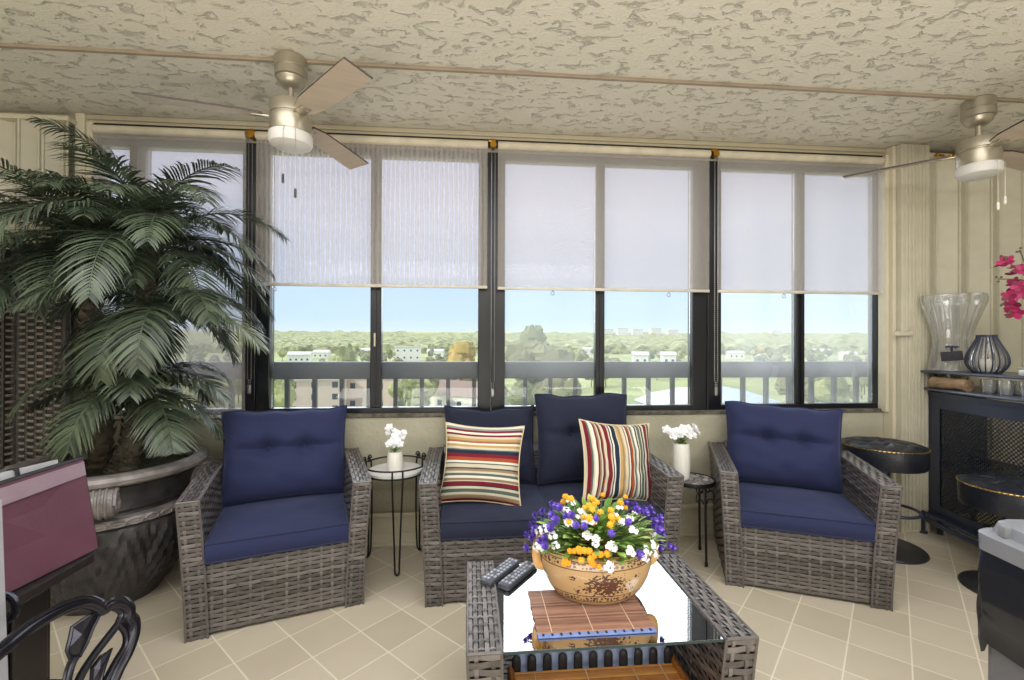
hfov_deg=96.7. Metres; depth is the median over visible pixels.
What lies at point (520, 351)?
tree
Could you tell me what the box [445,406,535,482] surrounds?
cushion
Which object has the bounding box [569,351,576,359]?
tree
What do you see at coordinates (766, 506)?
seat cushion
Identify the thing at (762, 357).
tree
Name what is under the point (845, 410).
trim
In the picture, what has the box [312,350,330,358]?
house
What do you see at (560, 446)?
cushion
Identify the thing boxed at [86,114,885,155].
trim
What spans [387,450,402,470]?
vase
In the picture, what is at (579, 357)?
tree
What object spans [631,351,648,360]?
house
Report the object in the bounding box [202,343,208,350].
tree
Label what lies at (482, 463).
throw pillow
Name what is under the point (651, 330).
house
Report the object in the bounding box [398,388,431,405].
tree
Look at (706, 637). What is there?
coffee table
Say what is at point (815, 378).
tree
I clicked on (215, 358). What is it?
tree
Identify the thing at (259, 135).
roller shade
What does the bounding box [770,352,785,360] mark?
tree
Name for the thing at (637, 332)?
house
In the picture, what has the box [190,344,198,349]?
tree
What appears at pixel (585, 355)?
tree
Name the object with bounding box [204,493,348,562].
seat cushion
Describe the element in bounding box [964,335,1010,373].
lantern
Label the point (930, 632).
floor
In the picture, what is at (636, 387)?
ground
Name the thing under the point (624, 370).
balcony railing
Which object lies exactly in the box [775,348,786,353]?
tree
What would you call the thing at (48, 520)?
board
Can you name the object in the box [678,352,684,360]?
tree
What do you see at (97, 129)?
window frame
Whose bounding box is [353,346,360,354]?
tree
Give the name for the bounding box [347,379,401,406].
house
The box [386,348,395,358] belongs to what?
tree
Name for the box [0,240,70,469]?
folding screen
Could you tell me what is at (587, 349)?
house
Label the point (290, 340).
trees
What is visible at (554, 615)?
placemat
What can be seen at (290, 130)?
ceiling fan
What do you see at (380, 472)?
side table
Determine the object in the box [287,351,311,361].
house
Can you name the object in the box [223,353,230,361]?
tree
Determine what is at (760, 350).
tree
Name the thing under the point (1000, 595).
waste bin
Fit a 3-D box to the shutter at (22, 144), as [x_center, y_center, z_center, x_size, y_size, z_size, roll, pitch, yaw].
[-2.789,-0.024,2.464,0.750,2.390,0.106,0,0,-5]
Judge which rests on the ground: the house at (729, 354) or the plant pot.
the house at (729, 354)
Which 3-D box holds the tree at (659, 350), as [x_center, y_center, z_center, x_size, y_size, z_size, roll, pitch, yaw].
[125.105,13.443,386.128,9.074,11.079,6.604,0,0,-41]
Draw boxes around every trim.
[0,43,1023,102]
[73,113,97,449]
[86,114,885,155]
[94,123,881,156]
[115,408,882,420]
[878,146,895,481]
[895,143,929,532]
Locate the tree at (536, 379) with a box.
[519,378,538,385]
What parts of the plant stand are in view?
leg, leg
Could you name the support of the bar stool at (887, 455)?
on the floor
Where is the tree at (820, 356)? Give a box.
[815,352,827,360]
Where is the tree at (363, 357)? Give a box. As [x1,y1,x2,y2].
[360,353,369,361]
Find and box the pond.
[635,386,781,403]
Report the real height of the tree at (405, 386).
12.324 m
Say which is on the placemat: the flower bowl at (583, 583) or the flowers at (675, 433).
the flower bowl at (583, 583)
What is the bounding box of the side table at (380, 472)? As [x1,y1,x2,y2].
[363,451,425,575]
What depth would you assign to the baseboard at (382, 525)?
2.69 m
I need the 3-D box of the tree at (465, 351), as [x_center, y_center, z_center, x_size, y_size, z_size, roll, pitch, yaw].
[-16.783,9.903,149.767,10.273,19.806,11.947,0,0,10]
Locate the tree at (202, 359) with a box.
[193,357,205,361]
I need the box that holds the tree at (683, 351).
[679,349,687,355]
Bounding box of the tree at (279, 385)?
[274,379,295,406]
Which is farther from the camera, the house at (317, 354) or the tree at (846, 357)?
the house at (317, 354)
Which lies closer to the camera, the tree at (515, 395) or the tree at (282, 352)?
the tree at (515, 395)
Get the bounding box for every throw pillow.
[440,422,524,505]
[578,419,650,500]
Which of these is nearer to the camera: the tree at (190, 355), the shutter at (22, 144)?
the shutter at (22, 144)
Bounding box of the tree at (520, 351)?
[505,340,574,381]
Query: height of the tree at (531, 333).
25.692 m
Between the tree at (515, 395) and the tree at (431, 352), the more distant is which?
the tree at (431, 352)
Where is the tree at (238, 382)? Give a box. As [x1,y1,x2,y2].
[235,379,241,402]
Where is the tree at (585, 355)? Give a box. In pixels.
[582,353,588,360]
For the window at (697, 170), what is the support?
in the wall
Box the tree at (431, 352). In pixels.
[428,348,433,356]
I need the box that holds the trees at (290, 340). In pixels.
[174,330,867,354]
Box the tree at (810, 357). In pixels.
[806,352,817,360]
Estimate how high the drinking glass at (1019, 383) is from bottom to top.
0.078 m
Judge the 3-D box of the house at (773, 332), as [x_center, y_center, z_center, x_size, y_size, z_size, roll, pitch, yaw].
[866.233,-17.592,1500.073,35.200,25.700,21.200,0,0,-5]
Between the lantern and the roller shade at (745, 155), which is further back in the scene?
the roller shade at (745, 155)
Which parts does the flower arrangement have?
purple flower, purple flower, purple flower, white flower, white flower, purple flower, purple flower, white flower, purple flower, purple flower, purple flower, white flower, purple flower, white flower, purple flower, white flower, yellow flower, purple flower, purple flower, orange flower, white flower, purple flower, orange flower, white flower, yellow flower, orange flower, orange flower, yellow flower, white flower, white flower, purple flower, yellow flower, orange flower, white flower, yellow flower, yellow flower, yellow flower, purple flower, white flower, purple flower, white flower, white flower, purple flower, purple flower, white flower, purple flower, white flower, white flower, purple flower, purple flower, purple flower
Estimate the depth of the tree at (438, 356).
330.79 m
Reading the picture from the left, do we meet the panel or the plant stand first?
the panel
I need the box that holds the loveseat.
[418,393,684,607]
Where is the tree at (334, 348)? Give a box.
[330,346,338,350]
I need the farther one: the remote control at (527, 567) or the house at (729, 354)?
the house at (729, 354)
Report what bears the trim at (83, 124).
attached to the wall
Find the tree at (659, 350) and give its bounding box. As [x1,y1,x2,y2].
[656,349,661,357]
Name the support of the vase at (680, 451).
on the plant stand
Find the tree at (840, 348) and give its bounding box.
[837,347,845,352]
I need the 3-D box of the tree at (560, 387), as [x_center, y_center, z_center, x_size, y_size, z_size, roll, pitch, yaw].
[10.143,14.188,106.244,11.614,11.015,9.344,0,0,-10]
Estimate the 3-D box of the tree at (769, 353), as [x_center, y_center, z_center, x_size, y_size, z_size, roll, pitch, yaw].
[213.945,13.910,372.412,9.537,11.150,11.854,0,0,-44]
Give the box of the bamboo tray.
[507,646,688,679]
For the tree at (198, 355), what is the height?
12.145 m
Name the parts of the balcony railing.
rail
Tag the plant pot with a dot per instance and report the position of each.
(134, 515)
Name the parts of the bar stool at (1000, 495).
nailhead trim, seat, seat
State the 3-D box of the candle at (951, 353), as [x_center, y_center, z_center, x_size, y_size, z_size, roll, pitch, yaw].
[2.616,0.069,2.710,0.061,0.070,0.057,0,0,-5]
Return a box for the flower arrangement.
[523,493,675,572]
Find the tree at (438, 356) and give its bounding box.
[435,354,441,360]
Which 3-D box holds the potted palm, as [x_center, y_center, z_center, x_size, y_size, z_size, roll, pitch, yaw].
[-1.939,-0.157,2.008,1.640,1.581,0.901,0,0,-5]
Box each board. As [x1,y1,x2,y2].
[0,456,97,591]
[0,460,57,480]
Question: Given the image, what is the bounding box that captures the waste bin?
[976,519,1023,679]
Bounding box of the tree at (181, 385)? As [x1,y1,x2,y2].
[169,380,198,403]
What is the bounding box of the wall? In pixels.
[0,111,996,524]
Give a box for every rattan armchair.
[175,405,371,643]
[708,401,902,611]
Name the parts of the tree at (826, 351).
crown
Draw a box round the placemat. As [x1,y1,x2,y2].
[528,590,656,638]
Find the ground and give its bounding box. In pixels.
[123,331,867,408]
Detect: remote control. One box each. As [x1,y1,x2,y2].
[480,557,519,586]
[498,561,535,590]
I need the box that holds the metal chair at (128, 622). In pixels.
[0,591,140,679]
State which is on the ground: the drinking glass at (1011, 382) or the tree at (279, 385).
the tree at (279, 385)
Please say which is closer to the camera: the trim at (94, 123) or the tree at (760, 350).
the trim at (94, 123)
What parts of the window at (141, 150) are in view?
pane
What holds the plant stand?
on the floor
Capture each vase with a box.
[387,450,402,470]
[672,441,689,479]
[920,292,988,371]
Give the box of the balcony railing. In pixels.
[115,361,867,407]
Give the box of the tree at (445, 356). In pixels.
[442,352,448,359]
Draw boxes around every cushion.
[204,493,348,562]
[220,406,345,505]
[440,484,554,538]
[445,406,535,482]
[536,394,625,483]
[539,481,663,529]
[726,402,843,493]
[739,481,875,540]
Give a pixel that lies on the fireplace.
(958, 437)
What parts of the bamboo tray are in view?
rail, rail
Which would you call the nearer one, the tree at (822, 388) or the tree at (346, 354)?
the tree at (822, 388)
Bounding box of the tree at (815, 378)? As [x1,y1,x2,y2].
[814,377,823,380]
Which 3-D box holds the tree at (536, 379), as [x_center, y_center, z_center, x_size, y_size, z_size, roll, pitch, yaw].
[6.397,15.344,141.444,9.628,8.968,11.967,0,0,1]
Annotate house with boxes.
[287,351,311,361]
[290,379,347,406]
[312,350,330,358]
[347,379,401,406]
[394,346,421,360]
[427,349,444,356]
[430,380,508,405]
[582,347,592,353]
[604,329,612,333]
[616,328,627,335]
[631,329,642,335]
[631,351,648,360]
[649,328,660,334]
[659,351,676,360]
[666,330,677,335]
[725,351,744,358]
[768,331,781,334]
[838,351,858,359]
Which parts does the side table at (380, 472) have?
leg, leg, leg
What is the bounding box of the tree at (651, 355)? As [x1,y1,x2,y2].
[649,351,654,358]
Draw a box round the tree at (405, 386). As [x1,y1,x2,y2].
[387,379,435,399]
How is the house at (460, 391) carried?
on the ground
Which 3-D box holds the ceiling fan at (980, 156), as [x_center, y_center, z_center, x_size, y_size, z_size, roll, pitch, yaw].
[2.505,-0.950,2.328,1.006,0.605,1.016,0,0,-5]
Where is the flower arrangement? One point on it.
(592, 523)
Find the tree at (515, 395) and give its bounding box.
[507,380,535,404]
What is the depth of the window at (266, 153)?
2.73 m
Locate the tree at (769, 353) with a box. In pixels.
[766,350,775,357]
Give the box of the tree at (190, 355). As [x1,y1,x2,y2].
[186,353,194,361]
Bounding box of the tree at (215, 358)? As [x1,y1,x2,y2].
[209,355,222,361]
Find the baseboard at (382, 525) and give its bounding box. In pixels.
[367,503,714,547]
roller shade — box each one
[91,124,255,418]
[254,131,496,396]
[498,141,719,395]
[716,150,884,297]
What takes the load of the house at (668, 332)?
on the ground
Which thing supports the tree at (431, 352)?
on the ground
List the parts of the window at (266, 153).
pane, pane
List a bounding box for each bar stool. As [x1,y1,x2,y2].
[841,436,930,564]
[956,473,1023,593]
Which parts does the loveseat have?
arm, backrest, arm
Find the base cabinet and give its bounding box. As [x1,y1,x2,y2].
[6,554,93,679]
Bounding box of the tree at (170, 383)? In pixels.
[155,383,170,406]
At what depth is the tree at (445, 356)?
331.27 m
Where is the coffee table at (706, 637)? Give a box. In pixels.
[466,553,758,679]
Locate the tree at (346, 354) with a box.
[328,346,358,361]
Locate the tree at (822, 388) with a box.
[814,377,862,401]
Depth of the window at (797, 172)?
2.97 m
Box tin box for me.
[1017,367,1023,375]
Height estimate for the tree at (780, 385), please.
11.086 m
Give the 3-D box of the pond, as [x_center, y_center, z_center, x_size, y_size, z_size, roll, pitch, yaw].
[67.039,19.845,161.876,56.713,0.001,81.470,0,0,-5]
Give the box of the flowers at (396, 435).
[384,424,406,451]
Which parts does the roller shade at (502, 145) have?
bead chain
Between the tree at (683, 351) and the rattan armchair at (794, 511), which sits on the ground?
the tree at (683, 351)
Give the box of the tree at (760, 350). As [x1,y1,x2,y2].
[756,347,764,353]
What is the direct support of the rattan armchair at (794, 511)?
on the floor
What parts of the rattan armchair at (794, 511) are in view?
backrest, arm, arm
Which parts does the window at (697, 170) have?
pane, pane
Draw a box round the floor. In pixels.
[50,523,995,679]
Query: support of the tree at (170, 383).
on the ground
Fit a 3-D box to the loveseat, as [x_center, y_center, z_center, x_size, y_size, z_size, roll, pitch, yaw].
[0.165,0.760,2.435,1.249,0.901,0.674,0,0,-6]
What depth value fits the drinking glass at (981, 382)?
2.54 m
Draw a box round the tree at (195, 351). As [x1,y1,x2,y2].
[192,349,200,354]
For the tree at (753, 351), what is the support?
on the ground
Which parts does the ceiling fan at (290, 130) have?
blade, pull chain, blade, blade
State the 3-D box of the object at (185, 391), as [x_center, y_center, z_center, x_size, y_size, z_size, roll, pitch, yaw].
[-66.665,13.287,100.588,9.899,12.280,6.615,0,0,-36]
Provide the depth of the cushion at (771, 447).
2.55 m
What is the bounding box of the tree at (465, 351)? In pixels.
[446,340,475,380]
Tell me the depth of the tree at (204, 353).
374.10 m
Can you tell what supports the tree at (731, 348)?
on the ground
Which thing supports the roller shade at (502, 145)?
attached to the window at (697, 170)
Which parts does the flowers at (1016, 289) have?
stem, stem, stem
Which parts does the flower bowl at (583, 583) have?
handle, handle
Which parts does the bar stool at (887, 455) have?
seat, seat, nailhead trim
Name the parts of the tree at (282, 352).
crown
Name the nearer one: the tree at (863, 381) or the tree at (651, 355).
the tree at (863, 381)
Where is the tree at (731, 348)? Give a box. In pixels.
[727,346,734,350]
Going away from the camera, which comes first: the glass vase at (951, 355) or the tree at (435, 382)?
the glass vase at (951, 355)
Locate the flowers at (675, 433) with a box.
[662,423,699,443]
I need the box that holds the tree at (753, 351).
[750,348,757,355]
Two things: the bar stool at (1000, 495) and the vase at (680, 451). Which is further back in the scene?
the vase at (680, 451)
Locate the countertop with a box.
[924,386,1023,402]
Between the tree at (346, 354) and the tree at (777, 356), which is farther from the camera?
the tree at (777, 356)
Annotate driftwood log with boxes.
[928,376,973,391]
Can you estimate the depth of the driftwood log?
2.68 m
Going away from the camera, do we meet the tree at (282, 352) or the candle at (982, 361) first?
the candle at (982, 361)
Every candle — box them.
[945,346,958,356]
[979,359,993,371]
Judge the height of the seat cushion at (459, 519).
0.096 m
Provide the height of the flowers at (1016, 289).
0.650 m
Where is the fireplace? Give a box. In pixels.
[919,369,1023,547]
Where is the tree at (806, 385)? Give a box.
[804,381,820,402]
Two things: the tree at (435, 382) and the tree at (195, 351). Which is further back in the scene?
the tree at (195, 351)
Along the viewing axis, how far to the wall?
2.73 m
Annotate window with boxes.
[98,137,256,415]
[256,144,491,412]
[491,153,706,410]
[707,161,877,409]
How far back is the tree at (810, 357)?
335.75 m
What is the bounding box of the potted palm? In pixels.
[0,116,288,473]
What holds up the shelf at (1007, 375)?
attached to the fireplace
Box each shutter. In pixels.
[0,113,76,248]
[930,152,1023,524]
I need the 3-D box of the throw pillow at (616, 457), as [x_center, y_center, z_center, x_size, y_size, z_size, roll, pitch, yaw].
[0.549,0.630,2.369,0.479,0.486,0.274,0,0,-19]
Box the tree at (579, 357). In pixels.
[575,352,582,360]
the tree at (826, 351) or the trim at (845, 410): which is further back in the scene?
the tree at (826, 351)
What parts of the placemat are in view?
cord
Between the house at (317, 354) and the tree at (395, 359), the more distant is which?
the house at (317, 354)
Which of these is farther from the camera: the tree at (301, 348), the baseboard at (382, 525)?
the tree at (301, 348)
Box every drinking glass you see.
[980,379,997,393]
[997,380,1016,395]
[1010,380,1023,395]
[1018,382,1023,396]
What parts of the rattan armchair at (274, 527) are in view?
arm, arm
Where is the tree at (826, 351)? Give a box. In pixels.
[822,349,832,360]
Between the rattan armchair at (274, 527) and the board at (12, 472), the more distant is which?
the rattan armchair at (274, 527)
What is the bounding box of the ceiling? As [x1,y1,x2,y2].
[0,0,1023,153]
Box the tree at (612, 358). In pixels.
[609,357,620,360]
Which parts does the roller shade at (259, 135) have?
bead chain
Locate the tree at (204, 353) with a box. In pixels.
[199,349,207,357]
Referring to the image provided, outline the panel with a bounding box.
[0,499,7,679]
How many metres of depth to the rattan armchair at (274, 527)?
2.05 m
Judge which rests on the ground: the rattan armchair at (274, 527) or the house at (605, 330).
the house at (605, 330)
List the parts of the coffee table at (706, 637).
panel, glass, panel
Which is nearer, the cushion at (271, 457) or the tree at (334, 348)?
the cushion at (271, 457)
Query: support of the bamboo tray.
on the coffee table at (706, 637)
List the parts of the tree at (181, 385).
crown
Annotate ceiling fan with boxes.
[131,50,372,197]
[843,94,1023,209]
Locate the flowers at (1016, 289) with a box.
[991,247,1023,319]
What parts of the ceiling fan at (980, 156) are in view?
blade, blade, blade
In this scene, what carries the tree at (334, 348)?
on the ground
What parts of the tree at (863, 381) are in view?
crown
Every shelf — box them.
[920,369,1023,379]
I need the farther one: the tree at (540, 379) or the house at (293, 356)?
the house at (293, 356)
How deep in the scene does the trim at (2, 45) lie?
2.13 m
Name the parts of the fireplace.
foot rail, edge moulding, panel, edge moulding, panel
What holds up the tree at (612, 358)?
on the ground
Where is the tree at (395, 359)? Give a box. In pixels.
[391,358,402,361]
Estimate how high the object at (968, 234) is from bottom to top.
2.390 m
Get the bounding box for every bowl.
[532,530,658,604]
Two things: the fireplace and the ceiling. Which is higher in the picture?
the ceiling
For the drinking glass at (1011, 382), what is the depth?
2.46 m
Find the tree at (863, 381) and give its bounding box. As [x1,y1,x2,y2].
[859,377,867,398]
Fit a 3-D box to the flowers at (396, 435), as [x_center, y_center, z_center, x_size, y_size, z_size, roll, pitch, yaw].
[-0.620,0.523,2.432,0.118,0.154,0.087,0,0,-5]
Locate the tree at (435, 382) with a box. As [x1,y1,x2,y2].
[428,379,438,395]
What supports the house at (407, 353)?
on the ground
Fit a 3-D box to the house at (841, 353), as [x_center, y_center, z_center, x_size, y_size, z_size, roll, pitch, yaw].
[317.174,15.795,429.933,13.200,10.000,10.200,0,0,12]
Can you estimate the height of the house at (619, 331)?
31.700 m
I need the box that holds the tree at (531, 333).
[519,325,546,342]
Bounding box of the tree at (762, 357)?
[754,354,770,360]
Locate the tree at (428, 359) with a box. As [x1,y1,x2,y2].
[425,357,435,361]
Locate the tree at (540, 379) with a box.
[534,378,544,385]
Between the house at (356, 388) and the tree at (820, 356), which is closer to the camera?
the house at (356, 388)
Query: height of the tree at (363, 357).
9.700 m
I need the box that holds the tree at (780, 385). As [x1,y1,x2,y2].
[774,377,807,394]
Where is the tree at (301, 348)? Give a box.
[298,346,307,350]
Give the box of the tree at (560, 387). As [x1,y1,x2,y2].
[531,378,581,400]
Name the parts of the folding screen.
woven panel, frame, woven panel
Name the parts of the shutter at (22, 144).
blade, blade, blade, blade, blade, blade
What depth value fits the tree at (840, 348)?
481.76 m
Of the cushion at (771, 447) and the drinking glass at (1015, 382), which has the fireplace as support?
the drinking glass at (1015, 382)
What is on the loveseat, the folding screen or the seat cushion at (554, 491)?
the seat cushion at (554, 491)
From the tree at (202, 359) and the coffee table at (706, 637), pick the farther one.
the tree at (202, 359)
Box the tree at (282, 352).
[277,348,287,360]
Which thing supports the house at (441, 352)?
on the ground
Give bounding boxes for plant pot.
[0,442,215,615]
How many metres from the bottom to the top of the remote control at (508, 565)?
0.020 m
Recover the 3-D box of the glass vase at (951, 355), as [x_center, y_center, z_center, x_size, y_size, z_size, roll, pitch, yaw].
[2.702,-0.042,2.795,0.314,0.468,0.318,0,0,-5]
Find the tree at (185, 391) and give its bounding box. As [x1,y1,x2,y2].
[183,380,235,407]
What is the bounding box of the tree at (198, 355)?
[192,353,203,360]
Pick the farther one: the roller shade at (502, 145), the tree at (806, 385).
the tree at (806, 385)
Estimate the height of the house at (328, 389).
11.900 m
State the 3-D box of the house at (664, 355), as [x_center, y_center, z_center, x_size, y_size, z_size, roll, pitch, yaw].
[89.693,14.572,261.939,8.200,16.000,9.200,0,0,6]
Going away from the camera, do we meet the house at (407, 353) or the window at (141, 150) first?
the window at (141, 150)
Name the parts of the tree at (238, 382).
crown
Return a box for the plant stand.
[684,472,715,566]
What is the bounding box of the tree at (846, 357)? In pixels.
[842,354,857,360]
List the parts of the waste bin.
lid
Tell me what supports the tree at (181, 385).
on the ground
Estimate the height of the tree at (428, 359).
8.429 m

